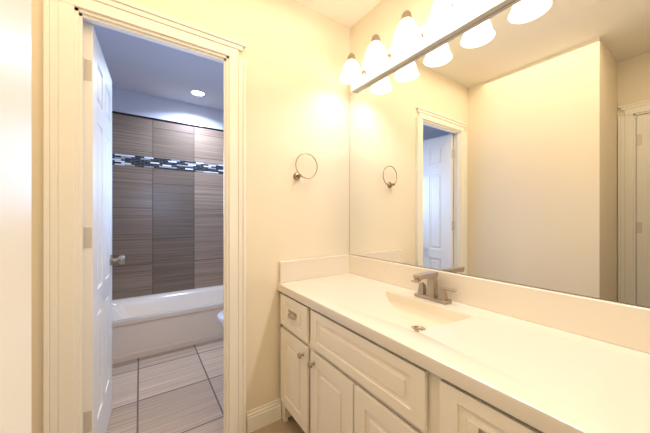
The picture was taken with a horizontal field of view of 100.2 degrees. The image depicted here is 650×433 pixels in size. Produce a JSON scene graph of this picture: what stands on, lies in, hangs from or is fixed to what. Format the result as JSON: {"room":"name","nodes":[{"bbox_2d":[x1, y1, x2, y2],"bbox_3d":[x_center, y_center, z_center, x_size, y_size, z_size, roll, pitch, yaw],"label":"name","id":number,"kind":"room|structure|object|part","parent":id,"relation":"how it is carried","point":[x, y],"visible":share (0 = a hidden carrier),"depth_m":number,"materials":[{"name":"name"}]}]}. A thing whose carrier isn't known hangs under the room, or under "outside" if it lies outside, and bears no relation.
{"room":"bathroom","nodes":[
{"label":"bathroom","id":0,"kind":"room"},
{"bbox_2d":[106,338,222,432],"bbox_3d":[-1.103,1.231,2.387,1.835,0.060,2.140,0,0,-34],"label":"floor","id":1,"kind":"structure","parent":0,"point":[179,390],"depth_m":1.85,"materials":[{"name":"beige tile"}]},
{"bbox_2d":[112,285,222,363],"bbox_3d":[-1.424,1.028,2.858,1.577,0.345,0.754,0,0,-34],"label":"bathtub","id":2,"kind":"object","parent":1,"relation":"on","point":[146,325],"visible":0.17,"depth_m":2.53,"materials":[{"name":"white ceramic"}]},
{"bbox_2d":[217,311,222,327],"bbox_3d":[-0.528,0.814,2.295,0.725,0.775,0.440,0,0,-34],"label":"toilet","id":3,"kind":"object","parent":1,"relation":"on","point":[220,317],"visible":0.08,"depth_m":2.08,"materials":[{"name":"white ceramic"}]},
{"bbox_2d":[112,87,222,129],"bbox_3d":[-1.671,-0.064,3.222,1.595,2.530,0.120,0,0,-34],"label":"wall","id":4,"kind":"structure","parent":0,"point":[131,102],"depth_m":3.06,"materials":[{"name":"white paint"}]},
{"bbox_2d":[112,113,222,299],"bbox_3d":[-1.634,-0.107,3.167,1.583,1.923,0.012,0,0,-34],"label":"tile","id":5,"kind":"structure","parent":4,"relation":"attached to","point":[167,230],"depth_m":3.05,"materials":[{"name":"tile"}]},
{"bbox_2d":[112,153,222,173],"bbox_3d":[-1.630,-0.592,3.161,1.563,0.115,0.003,0,0,-34],"label":"mosaic band","id":6,"kind":"object","parent":5,"relation":"attached to","point":[138,161],"visible":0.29,"depth_m":3.04,"materials":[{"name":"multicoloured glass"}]},
{"bbox_2d":[31,0,349,432],"bbox_3d":[-0.497,-0.064,1.496,1.595,2.530,0.074,0,0,-34],"label":"wall","id":7,"kind":"structure","parent":0,"point":[294,54],"depth_m":1.60,"materials":[{"name":"beige paint"}]},
{"bbox_2d":[83,22,125,432],"bbox_3d":[-1.174,0.176,1.434,0.183,2.033,0.595,0,0,-34],"label":"room door","id":8,"kind":"structure","parent":7,"relation":"in","point":[98,259],"depth_m":1.26,"materials":[{"name":"white wood"}]},
{"bbox_2d":[43,0,245,432],"bbox_3d":[-0.786,0.129,1.308,0.788,2.144,0.106,0,0,-34],"label":"door frame","id":9,"kind":"structure","parent":7,"relation":"attached to","point":[63,20],"depth_m":1.11,"materials":[{"name":"white wood"}]},
{"bbox_2d":[293,153,317,179],"bbox_3d":[-0.124,-0.309,1.691,0.159,0.165,0.052,0,0,-34],"label":"towel ring","id":10,"kind":"object","parent":7,"relation":"attached to","point":[297,175],"visible":1,"depth_m":1.67,"materials":[{"name":"silver metal"}]},
{"bbox_2d":[83,0,380,110],"bbox_3d":[-0.688,-1.359,0.794,2.940,0.060,5.240,0,0,-34],"label":"ceiling","id":11,"kind":"structure","parent":0,"point":[139,65],"depth_m":2.38,"materials":[{"name":"paint"}]},
{"bbox_2d":[189,89,206,96],"bbox_3d":[-1.367,-1.326,2.925,0.170,0.006,0.170,0,0,-34],"label":"recessed light","id":12,"kind":"object","parent":11,"relation":"in","point":[203,92],"depth_m":2.93,"materials":[{"name":"white"}]},
{"bbox_3d":[-1.367,-1.328,2.925,0.116,0.001,0.116,0,0,-34],"label":"recessed ceiling light lens","id":13,"kind":"part","parent":12,"relation":"part of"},
{"bbox_2d":[251,415,304,432],"bbox_3d":[-0.086,1.231,-0.090,2.940,0.060,3.100,0,0,-34],"label":"floor","id":14,"kind":"structure","parent":0,"point":[291,425],"depth_m":1.55,"materials":[{"name":"beige tile"}]},
{"bbox_2d":[277,254,649,432],"bbox_3d":[0.464,0.733,0.983,0.578,0.936,1.880,0,0,-34],"label":"bathroom vanity","id":15,"kind":"object","parent":14,"relation":"on","point":[370,345],"visible":1,"depth_m":0.91,"materials":[{"name":"beige paint"}]},
{"bbox_2d":[411,271,456,304],"bbox_3d":[0.472,0.330,1.269,0.152,0.128,0.236,0,0,-34],"label":"faucet","id":16,"kind":"object","parent":15,"relation":"on","point":[429,295],"depth_m":1.27,"materials":[{"name":"silver metal"}]},
{"bbox_2d":[350,0,649,307],"bbox_3d":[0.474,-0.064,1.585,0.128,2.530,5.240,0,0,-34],"label":"wall mirror","id":17,"kind":"object","parent":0,"point":[510,142],"depth_m":1.07,"materials":[{"name":"clear glass"}]},
{"bbox_2d":[340,0,514,92],"bbox_3d":[0.602,-0.934,1.108,0.210,0.162,1.724,0,0,-34],"label":"sconce","id":18,"kind":"object","parent":17,"relation":"attached to","point":[447,19],"visible":1,"depth_m":1.36,"materials":[{"name":"white glass"}]},
{"bbox_3d":[-0.421,-0.064,2.797,0.006,2.530,1.990,0,0,-34],"label":"paint","id":19,"kind":"object","parent":17,"relation":"attached to","visible":0},
{"bbox_3d":[-0.760,-0.107,3.281,0.010,1.923,0.783,0,0,-34],"label":"tile","id":20,"kind":"structure","parent":19,"relation":"attached to","visible":0},
{"bbox_2d":[112,111,222,131],"bbox_3d":[-1.235,-0.859,2.581,1.563,0.060,0.060,0,0,-34],"label":"curtain rod","id":21,"kind":"object","parent":20,"relation":"attached to","point":[133,115],"visible":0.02,"depth_m":2.44,"materials":[{"name":"metal"}]},
{"bbox_3d":[0.467,0.129,-0.228,0.834,2.144,0.166,0,0,-34],"label":"door frame","id":22,"kind":"structure","parent":0,"visible":0},
{"bbox_2d":[0,0,30,432],"bbox_3d":[-0.030,0.176,-0.117,0.138,2.033,0.634,0,0,-34],"label":"entry door","id":23,"kind":"structure","parent":22,"relation":"attached to","point":[15,216],"depth_m":0.14,"materials":[{"name":"white wood"}]}
]}

